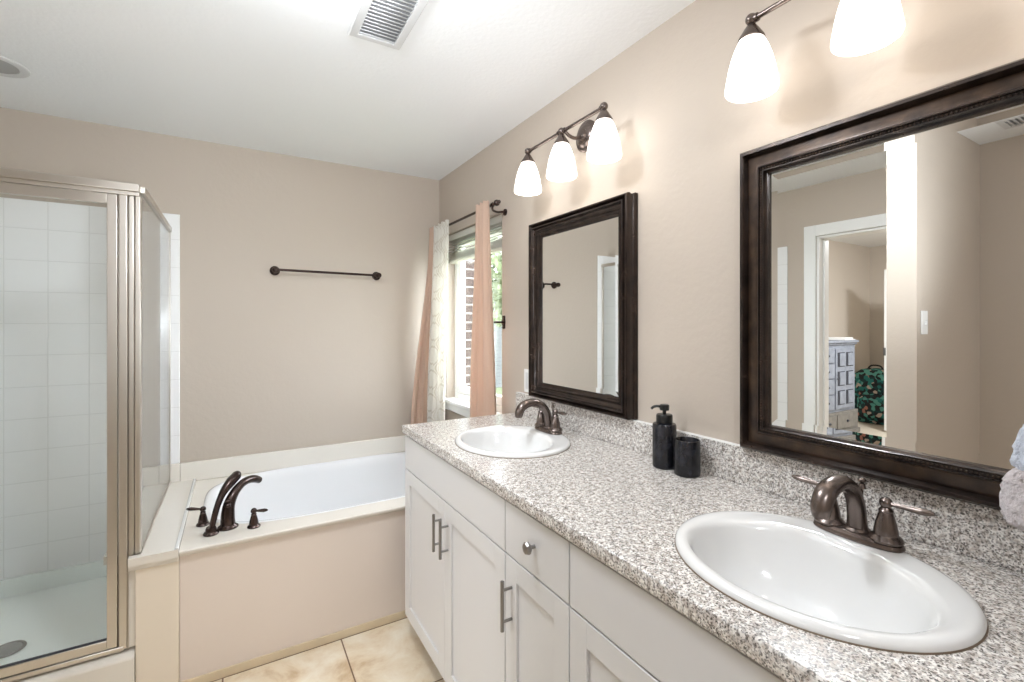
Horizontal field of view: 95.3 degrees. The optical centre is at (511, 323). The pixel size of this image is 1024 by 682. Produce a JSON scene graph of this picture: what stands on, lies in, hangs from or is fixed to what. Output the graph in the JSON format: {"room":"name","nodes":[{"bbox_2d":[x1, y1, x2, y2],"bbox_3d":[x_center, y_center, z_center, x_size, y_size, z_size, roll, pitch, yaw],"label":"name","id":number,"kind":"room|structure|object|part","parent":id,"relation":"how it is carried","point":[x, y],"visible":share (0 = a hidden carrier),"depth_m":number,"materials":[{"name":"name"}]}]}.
{"room":"bathroom","nodes":[
{"label":"bathroom","id":0,"kind":"room"},
{"bbox_2d":[0,107,438,505],"bbox_3d":[-1.592,0.195,2.753,2.710,2.431,0.120,0,0,-31],"label":"wall","id":1,"kind":"structure","parent":0,"point":[285,360],"depth_m":2.79,"materials":[{"name":"beige paint"}]},
{"bbox_2d":[270,266,381,279],"bbox_3d":[-1.138,-0.318,2.907,0.656,0.056,0.078,0,0,-31],"label":"towel bar","id":2,"kind":"object","parent":1,"relation":"attached to","point":[274,270],"visible":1,"depth_m":2.86,"materials":[{"name":"brown metal"}]},
{"bbox_2d":[212,617,444,681],"bbox_3d":[-0.414,1.460,0.766,2.710,0.100,4.740,0,0,-31],"label":"floor","id":3,"kind":"structure","parent":0,"point":[394,651],"depth_m":1.94,"materials":[{"name":"tile"}]},
{"bbox_2d":[0,560,134,681],"bbox_3d":[-1.999,1.303,1.884,0.882,0.215,0.936,0,0,-31],"label":"shower pan","id":4,"kind":"object","parent":3,"relation":"on","point":[58,609],"visible":0.57,"depth_m":2.05,"materials":[{"name":"white plastic"}]},
{"bbox_2d":[0,640,26,658],"bbox_3d":[-2.007,1.294,1.856,0.112,0.005,0.112,0,0,-31],"label":"shower drain","id":5,"kind":"object","parent":4,"relation":"in","point":[7,649],"visible":1,"depth_m":1.87,"materials":[{"name":"grey metal"}]},
{"bbox_2d":[0,167,171,681],"bbox_3d":[-1.982,0.339,1.890,0.895,1.718,0.944,0,0,-31],"label":"shower door frame","id":6,"kind":"structure","parent":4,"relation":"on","point":[123,200],"depth_m":1.72,"materials":[{"name":"silver metal"}]},
{"bbox_3d":[-1.785,0.353,1.515,0.785,1.653,0.022,0,0,-31],"label":"door","id":7,"kind":"part","parent":6,"relation":"part of","materials":[{"name":"clear glass"}]},
{"bbox_3d":[-1.419,0.360,1.737,0.065,1.670,0.035,0,0,-31],"label":"corner post","id":8,"kind":"part","parent":6,"relation":"part of","materials":[{"name":"silver metal"}]},
{"bbox_3d":[-1.625,0.167,2.143,0.022,1.374,0.872,0,0,-31],"label":"return frame","id":9,"kind":"part","parent":6,"relation":"part of","materials":[{"name":"silver metal"}]},
{"bbox_3d":[-1.621,0.172,2.135,0.006,1.335,0.853,0,0,-31],"label":"return glass","id":10,"kind":"part","parent":6,"relation":"part of","materials":[{"name":"clear glass"}]},
{"bbox_2d":[103,463,195,681],"bbox_3d":[-1.603,1.083,2.116,0.231,0.655,0.940,0,0,-31],"label":"half wall","id":11,"kind":"structure","parent":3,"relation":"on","point":[156,567],"depth_m":1.77,"materials":[{"name":"paint"}]},
{"bbox_3d":[-1.359,1.147,1.802,0.132,0.525,0.114,0,0,-31],"label":"panel","id":12,"kind":"part","parent":11,"relation":"part of","materials":[{"name":"beige paint"}]},
{"bbox_2d":[179,435,404,681],"bbox_3d":[-0.923,1.084,2.529,1.506,0.652,0.948,0,0,-31],"label":"tub surround","id":13,"kind":"object","parent":3,"relation":"on","point":[246,594],"visible":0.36,"depth_m":2.02,"materials":[{"name":"stone"}]},
{"bbox_2d":[203,471,240,536],"bbox_3d":[-1.224,0.756,1.983,0.058,0.219,0.183,0,0,13],"label":"shower","id":14,"kind":"object","parent":13,"relation":"on","point":[211,530],"visible":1,"depth_m":1.95,"materials":[{"name":"brown metal"}]},
{"bbox_2d":[186,475,267,531],"bbox_3d":[-1.225,0.774,2.007,0.301,0.182,0.233,0,0,-31],"label":"tub faucet","id":15,"kind":"object","parent":13,"relation":"on","point":[227,521],"visible":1,"depth_m":1.99,"materials":[{"name":"brown metal"}]},
{"bbox_3d":[-1.355,0.797,2.004,0.075,0.024,0.025,0,0,-18],"label":"lever","id":16,"kind":"part","parent":15,"relation":"part of","materials":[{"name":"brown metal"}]},
{"bbox_3d":[-1.331,0.833,2.011,0.052,0.064,0.052,0,0,-31],"label":"handle","id":17,"kind":"part","parent":15,"relation":"part of","materials":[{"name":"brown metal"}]},
{"bbox_3d":[-1.198,0.759,1.969,0.024,0.042,0.032,0,0,-31],"label":"diverter knob","id":18,"kind":"part","parent":15,"relation":"part of","materials":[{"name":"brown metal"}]},
{"bbox_3d":[-1.182,0.774,2.054,0.073,0.182,0.228,0,0,17],"label":"spout","id":19,"kind":"part","parent":15,"relation":"part of","materials":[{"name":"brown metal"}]},
{"bbox_3d":[-1.101,0.833,1.992,0.052,0.064,0.052,0,0,-31],"label":"handle","id":20,"kind":"part","parent":15,"relation":"part of","materials":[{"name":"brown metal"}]},
{"bbox_3d":[-1.076,0.797,1.991,0.074,0.024,0.025,0,0,3],"label":"lever","id":21,"kind":"part","parent":15,"relation":"part of","materials":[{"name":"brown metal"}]},
{"bbox_2d":[204,452,405,523],"bbox_3d":[-0.914,1.065,2.591,1.332,0.409,0.828,0,0,-31],"label":"bathtub","id":22,"kind":"object","parent":13,"relation":"in","point":[304,490],"visible":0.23,"depth_m":2.84,"materials":[{"name":"white ceramic"}]},
{"bbox_2d":[181,610,406,681],"bbox_3d":[-0.788,1.393,2.081,1.134,0.034,0.008,0,0,-31],"label":"baseboard","id":23,"kind":"structure","parent":3,"relation":"on","point":[233,669],"depth_m":1.99,"materials":[{"name":"stone"}]},
{"bbox_2d":[405,435,506,681],"bbox_3d":[-0.010,0.950,1.847,0.628,0.921,0.902,0,0,-31],"label":"vanity cabinet","id":24,"kind":"object","parent":3,"relation":"on","point":[455,525],"visible":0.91,"depth_m":1.63,"materials":[{"name":"grey wood"}]},
{"bbox_3d":[-0.354,0.972,1.900,0.020,0.652,0.457,0,0,-31],"label":"door","id":25,"kind":"part","parent":24,"relation":"part of","materials":[{"name":"white paint"}]},
{"bbox_3d":[-0.276,0.765,1.716,0.036,0.136,0.011,0,0,-31],"label":"handle","id":26,"kind":"part","parent":24,"relation":"part of","materials":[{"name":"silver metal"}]},
{"bbox_3d":[-0.244,0.765,1.661,0.036,0.136,0.011,0,0,-31],"label":"handle","id":27,"kind":"part","parent":24,"relation":"part of","materials":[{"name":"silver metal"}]},
{"bbox_3d":[-0.241,0.569,1.710,0.020,0.144,0.898,0,0,-31],"label":"false drawer","id":28,"kind":"part","parent":24,"relation":"part of","materials":[{"name":"white paint"}]},
{"bbox_3d":[-0.124,0.972,1.513,0.020,0.652,0.438,0,0,-31],"label":"door","id":29,"kind":"part","parent":24,"relation":"part of","materials":[{"name":"white paint"}]},
{"bbox_2d":[402,392,1023,681],"bbox_3d":[0.305,0.417,1.341,0.605,0.142,2.110,0,0,-31],"label":"countertop","id":30,"kind":"structure","parent":24,"relation":"on","point":[604,494],"depth_m":1.00,"materials":[{"name":"stone"}]},
{"bbox_2d":[455,425,570,458],"bbox_3d":[0.000,0.516,1.804,0.430,0.155,0.484,0,0,-31],"label":"sink","id":31,"kind":"object","parent":30,"relation":"in","point":[498,441],"visible":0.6,"depth_m":1.91,"materials":[{"name":"white ceramic"}]},
{"bbox_2d":[515,398,566,434],"bbox_3d":[0.138,0.370,1.898,0.204,0.140,0.206,0,0,21],"label":"sink faucet","id":32,"kind":"object","parent":31,"relation":"on","point":[547,423],"visible":1,"depth_m":1.87,"materials":[{"name":"brown metal"}]},
{"bbox_3d":[0.093,0.365,1.886,0.184,0.130,0.048,0,0,-31],"label":"spout","id":33,"kind":"part","parent":32,"relation":"part of","materials":[{"name":"brown metal"}]},
{"bbox_3d":[0.123,0.392,1.963,0.058,0.071,0.058,0,0,-31],"label":"handle","id":34,"kind":"part","parent":32,"relation":"part of","materials":[{"name":"brown metal"}]},
{"bbox_3d":[0.149,0.432,1.919,0.064,0.014,0.162,0,0,-31],"label":"plate","id":35,"kind":"part","parent":32,"relation":"part of","materials":[{"name":"brown metal"}]},
{"bbox_3d":[0.175,0.392,1.875,0.058,0.071,0.058,0,0,-31],"label":"handle","id":36,"kind":"part","parent":32,"relation":"part of","materials":[{"name":"brown metal"}]},
{"bbox_3d":[0.191,0.353,1.848,0.023,0.022,0.088,0,0,-31],"label":"lever","id":37,"kind":"part","parent":32,"relation":"part of","materials":[{"name":"brown metal"}]},
{"bbox_2d":[651,404,676,469],"bbox_3d":[0.484,0.354,1.482,0.073,0.198,0.073,0,0,-31],"label":"soap dispenser","id":38,"kind":"object","parent":30,"relation":"on","point":[664,431],"visible":0.98,"depth_m":1.46,"materials":[{"name":"black stone"}]},
{"bbox_2d":[674,436,700,477],"bbox_3d":[0.527,0.400,1.405,0.075,0.106,0.075,0,0,-31],"label":"tumbler","id":39,"kind":"object","parent":30,"relation":"on","point":[687,450],"visible":1,"depth_m":1.38,"materials":[{"name":"black stone"}]},
{"bbox_2d":[674,511,988,654],"bbox_3d":[0.549,0.516,0.874,0.430,0.155,0.484,0,0,-31],"label":"sink","id":40,"kind":"object","parent":30,"relation":"in","point":[794,572],"visible":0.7,"depth_m":0.90,"materials":[{"name":"white ceramic"}]},
{"bbox_2d":[792,474,935,552],"bbox_3d":[0.702,0.370,0.946,0.204,0.140,0.206,0,0,21],"label":"sink faucet","id":41,"kind":"object","parent":40,"relation":"on","point":[825,510],"visible":1,"depth_m":0.92,"materials":[{"name":"brown metal"}]},
{"bbox_3d":[0.671,0.353,1.039,0.023,0.022,0.088,0,0,-31],"label":"lever","id":42,"kind":"part","parent":41,"relation":"part of","materials":[{"name":"brown metal"}]},
{"bbox_3d":[0.687,0.392,1.011,0.058,0.071,0.058,0,0,-31],"label":"handle","id":43,"kind":"part","parent":41,"relation":"part of","materials":[{"name":"brown metal"}]},
{"bbox_3d":[0.658,0.365,0.934,0.184,0.130,0.048,0,0,-31],"label":"spout","id":44,"kind":"part","parent":41,"relation":"part of","materials":[{"name":"brown metal"}]},
{"bbox_3d":[0.713,0.432,0.967,0.064,0.014,0.162,0,0,-31],"label":"plate","id":45,"kind":"part","parent":41,"relation":"part of","materials":[{"name":"brown metal"}]},
{"bbox_3d":[0.734,0.376,0.980,0.015,0.108,0.015,0,0,-31],"label":"lift rod","id":46,"kind":"part","parent":41,"relation":"part of","materials":[{"name":"brown metal"}]},
{"bbox_3d":[0.739,0.392,0.923,0.058,0.071,0.058,0,0,-31],"label":"handle","id":47,"kind":"part","parent":41,"relation":"part of","materials":[{"name":"brown metal"}]},
{"bbox_3d":[0.756,0.353,0.896,0.023,0.022,0.088,0,0,-31],"label":"lever","id":48,"kind":"part","parent":41,"relation":"part of","materials":[{"name":"brown metal"}]},
{"bbox_2d":[500,500,571,681],"bbox_3d":[0.295,0.950,1.333,0.628,0.921,0.294,0,0,-31],"label":"vanity cabinet","id":49,"kind":"object","parent":3,"relation":"on","point":[537,621],"visible":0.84,"depth_m":1.19,"materials":[{"name":"grey wood"}]},
{"bbox_3d":[-0.016,0.768,1.277,0.036,0.136,0.011,0,0,-31],"label":"handle","id":50,"kind":"part","parent":49,"relation":"part of","materials":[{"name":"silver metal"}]},
{"bbox_3d":[0.044,0.565,1.180,0.030,0.033,0.033,0,0,-31],"label":"knob","id":51,"kind":"part","parent":49,"relation":"part of","materials":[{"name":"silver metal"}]},
{"bbox_3d":[0.064,0.569,1.196,0.020,0.144,0.290,0,0,-31],"label":"drawer","id":52,"kind":"part","parent":49,"relation":"part of","materials":[{"name":"white paint"}]},
{"bbox_3d":[0.064,0.972,1.196,0.020,0.652,0.290,0,0,-31],"label":"door","id":53,"kind":"part","parent":49,"relation":"part of","materials":[{"name":"white paint"}]},
{"bbox_2d":[570,542,785,681],"bbox_3d":[0.601,0.950,0.818,0.628,0.921,0.904,0,0,-31],"label":"vanity cabinet","id":54,"kind":"object","parent":3,"relation":"on","point":[620,631],"visible":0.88,"depth_m":0.90,"materials":[{"name":"grey wood"}]},
{"bbox_3d":[0.255,0.972,0.874,0.020,0.652,0.450,0,0,-31],"label":"door","id":55,"kind":"part","parent":54,"relation":"part of","materials":[{"name":"white paint"}]},
{"bbox_2d":[0,0,695,179],"bbox_3d":[-0.414,-1.071,0.766,2.710,0.100,4.740,0,0,-31],"label":"ceiling","id":56,"kind":"structure","parent":0,"point":[286,77],"depth_m":1.84,"materials":[{"name":"white paint"}]},
{"bbox_2d":[0,55,30,77],"bbox_3d":[-2.037,-1.017,1.827,0.216,0.007,0.216,0,0,-31],"label":"recessed light","id":57,"kind":"object","parent":56,"relation":"in","point":[10,68],"visible":1,"depth_m":1.86,"materials":[{"name":"white paint"}]},
{"bbox_2d":[348,0,428,49],"bbox_3d":[-0.405,-1.015,1.530,0.185,0.011,0.361,0,0,-31],"label":"ceiling vent","id":58,"kind":"object","parent":56,"relation":"in","point":[382,22],"visible":1,"depth_m":1.56,"materials":[{"name":"white metal"}]},
{"bbox_2d":[439,0,1023,482],"bbox_3d":[0.697,0.195,1.413,0.140,2.431,4.520,0,0,-31],"label":"wall","id":59,"kind":"structure","parent":0,"point":[682,142],"depth_m":1.48,"materials":[{"name":"beige paint"}]},
{"bbox_2d":[445,226,501,417],"bbox_3d":[-0.214,-0.015,2.899,0.150,1.190,0.835,0,0,-31],"label":"window","id":60,"kind":"structure","parent":59,"relation":"in","point":[459,404],"depth_m":3.18,"materials":[{"name":"white paint"}]},
{"bbox_3d":[-0.239,0.543,2.884,0.090,0.074,0.835,0,0,-31],"label":"sill","id":61,"kind":"part","parent":60,"relation":"part of","materials":[{"name":"white paint"}]},
{"bbox_2d":[448,214,501,263],"bbox_3d":[-0.225,-0.508,2.892,0.049,0.193,0.759,0,0,-31],"label":"window blind","id":62,"kind":"object","parent":60,"relation":"attached to","point":[466,254],"visible":0.55,"depth_m":2.95,"materials":[{"name":"white"}]},
{"bbox_3d":[-0.225,-0.420,2.892,0.040,0.016,0.751,0,0,-31],"label":"rail","id":63,"kind":"part","parent":62,"relation":"part of","materials":[{"name":"white"}]},
{"bbox_2d":[449,199,506,225],"bbox_3d":[-0.281,-0.614,2.829,0.097,0.064,0.964,0,0,-31],"label":"curtain rod","id":64,"kind":"object","parent":59,"relation":"attached to","point":[496,202],"visible":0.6,"depth_m":2.50,"materials":[{"name":"brown metal"}]},
{"bbox_2d":[411,226,433,423],"bbox_3d":[-0.600,0.077,3.165,0.168,1.466,0.072,0,0,8],"label":"curtain","id":65,"kind":"object","parent":64,"relation":"hanging from","point":[419,398],"visible":0.8,"depth_m":3.16,"materials":[{"name":"beige fabric"}]},
{"bbox_2d":[427,220,448,421],"bbox_3d":[-0.476,0.077,3.058,0.052,1.466,0.316,0,0,-36],"label":"curtain","id":66,"kind":"object","parent":64,"relation":"hanging from","point":[439,297],"visible":0.88,"depth_m":3.05,"materials":[{"name":"white fabric"}]},
{"bbox_3d":[-0.312,-0.630,2.820,0.016,0.016,0.890,0,0,-31],"label":"rod","id":67,"kind":"part","parent":64,"relation":"part of","materials":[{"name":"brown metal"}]},
{"bbox_2d":[470,200,495,416],"bbox_3d":[-0.164,0.077,2.556,0.061,1.466,0.286,0,0,-31],"label":"curtain","id":68,"kind":"object","parent":64,"relation":"hanging from","point":[482,374],"visible":0.81,"depth_m":2.52,"materials":[{"name":"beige fabric"}]},
{"bbox_2d":[494,316,505,328],"bbox_3d":[-0.068,-0.010,2.506,0.064,0.070,0.036,0,0,-31],"label":"curtain holdback","id":69,"kind":"object","parent":59,"relation":"attached to","point":[502,321],"visible":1,"depth_m":2.51,"materials":[{"name":"brown metal"}]},
{"bbox_2d":[524,369,528,391],"bbox_3d":[0.079,0.281,2.308,0.008,0.114,0.070,0,0,-31],"label":"outlet plate","id":70,"kind":"object","parent":59,"relation":"attached to","point":[526,371],"visible":0.58,"depth_m":2.31,"materials":[{"name":"white paint"}]},
{"bbox_2d":[526,372,528,388],"bbox_3d":[0.077,0.281,2.307,0.002,0.082,0.034,0,0,-31],"label":"receptacle","id":71,"kind":"object","parent":70,"relation":"attached to","point":[527,373],"depth_m":2.30,"materials":[{"name":"white paint"}]},
{"bbox_2d":[514,102,621,195],"bbox_3d":[0.227,-0.712,1.880,0.191,0.255,0.621,0,0,-31],"label":"vanity light","id":72,"kind":"object","parent":59,"relation":"attached to","point":[599,139],"visible":1,"depth_m":1.82,"materials":[{"name":"white glass"}]},
{"bbox_3d":[0.071,-0.651,2.076,0.123,0.134,0.123,0,0,-31],"label":"lamp shade","id":73,"kind":"part","parent":72,"relation":"part of","materials":[{"name":"white glass"}]},
{"bbox_3d":[0.198,-0.651,1.862,0.123,0.134,0.123,0,0,-31],"label":"lamp shade","id":74,"kind":"part","parent":72,"relation":"part of","materials":[{"name":"white glass"}]},
{"bbox_3d":[0.244,-0.764,1.890,0.118,0.034,0.014,0,0,-31],"label":"arm","id":75,"kind":"part","parent":72,"relation":"part of","materials":[{"name":"brown metal"}]},
{"bbox_3d":[0.325,-0.651,1.648,0.123,0.134,0.123,0,0,-31],"label":"lamp shade","id":76,"kind":"part","parent":72,"relation":"part of","materials":[{"name":"white glass"}]},
{"bbox_2d":[529,192,637,419],"bbox_3d":[0.264,-0.064,1.948,0.055,0.817,0.651,0,0,-31],"label":"wall mirror","id":77,"kind":"object","parent":59,"relation":"attached to","point":[583,262],"visible":1,"depth_m":1.88,"materials":[{"name":"dark wood"},{"name":"mirror glass"}]},
{"bbox_3d":[0.262,-0.064,1.947,0.015,0.719,0.553,0,0,-31],"label":"moulding","id":78,"kind":"part","parent":77,"relation":"part of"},
{"bbox_2d":[542,217,617,396],"bbox_3d":[0.278,-0.064,1.956,0.021,0.678,0.512,0,0,-31],"label":"mirror glass","id":79,"kind":"object","parent":77,"relation":"attached to","point":[580,258],"depth_m":1.92,"materials":[{"name":"silver mirror"}]},
{"bbox_2d":[725,0,790,102],"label":"vanity light","id":80,"kind":"object","parent":59,"relation":"attached to","point":[752,76],"depth_m":1.15,"materials":[{"name":"white glass"}]},
{"bbox_3d":[0.604,-0.651,1.178,0.123,0.134,0.123,0,0,-31],"label":"lamp shade","id":81,"kind":"part","parent":80,"relation":"part of","materials":[{"name":"white glass"}]},
{"bbox_2d":[516,392,1023,573],"bbox_3d":[0.561,0.400,1.482,0.020,0.106,2.092,0,0,-31],"label":"backsplash","id":82,"kind":"structure","parent":59,"relation":"attached to","point":[979,532],"depth_m":1.10,"materials":[{"name":"stone"}]},
{"bbox_2d":[830,0,904,56],"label":"vanity light","id":83,"kind":"object","parent":59,"relation":"attached to","point":[861,27],"depth_m":0.96,"materials":[{"name":"white glass"}]},
{"bbox_3d":[0.731,-0.651,0.964,0.123,0.134,0.123,0,0,-31],"label":"lamp shade","id":84,"kind":"part","parent":83,"relation":"part of","materials":[{"name":"white glass"}]},
{"bbox_2d":[740,58,1023,509],"bbox_3d":[0.814,-0.066,1.026,0.051,0.822,0.659,0,0,-31],"label":"wall mirror","id":85,"kind":"object","parent":59,"relation":"attached to","point":[882,271],"visible":0.97,"depth_m":1.01,"materials":[{"name":"dark wood"},{"name":"mirror glass"}]},
{"label":"outside","id":86,"kind":"structure","parent":0,"visible":0},
{"bbox_2d":[496,387,501,394],"bbox_3d":[7.043,1.760,15.222,24.855,0.100,31.000,0,0,-31],"label":"ground","id":87,"kind":"structure","parent":86,"point":[498,390],"depth_m":11.83,"materials":[{"name":"green plant"}]},
{"bbox_2d":[465,245,473,386],"bbox_3d":[-0.728,-0.040,4.335,0.389,3.500,1.000,0,0,-31],"label":"brick wall","id":88,"kind":"structure","parent":87,"relation":"on","point":[469,265],"depth_m":3.97,"materials":[{"name":"brick"}]},
{"bbox_2d":[490,237,501,331],"bbox_3d":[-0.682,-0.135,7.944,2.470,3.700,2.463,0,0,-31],"label":"tree","id":89,"kind":"object","parent":87,"relation":"on","point":[495,258],"visible":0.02,"depth_m":7.42,"materials":[{"name":"green plant"}]},
{"bbox_2d":[493,302,501,387],"bbox_3d":[-0.312,0.410,12.778,8.000,2.600,0.300,0,0,-31],"label":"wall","id":90,"kind":"structure","parent":87,"relation":"on","point":[497,335],"depth_m":12.57,"materials":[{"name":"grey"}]},
{"bbox_3d":[0.870,0.194,0.376,0.620,2.431,0.120,0,0,-31],"label":"wall","id":91,"kind":"structure","parent":0,"visible":0},
{"bbox_3d":[0.988,-0.027,0.549,0.159,0.176,0.056,0,0,-31],"label":"towel ring","id":92,"kind":"object","parent":91,"relation":"attached to","visible":0},
{"bbox_2d":[999,424,1023,530],"bbox_3d":[0.918,0.182,0.666,0.108,0.317,0.313,0,0,-31],"label":"hand towel","id":93,"kind":"object","parent":92,"relation":"hanging from","point":[1011,494],"visible":1,"depth_m":0.77,"materials":[{"name":"white fabric"}]},
{"bbox_3d":[-1.522,0.194,0.097,0.120,2.431,4.520,0,0,-31],"label":"wall","id":94,"kind":"structure","parent":0,"visible":0},
{"bbox_2d":[0,197,179,579],"bbox_3d":[-1.934,0.337,1.832,0.940,1.866,1.114,0,0,-31],"label":"shower surround","id":95,"kind":"object","parent":94,"relation":"attached to","point":[53,255],"visible":0.64,"depth_m":2.29,"materials":[{"name":"tile"}]}
]}

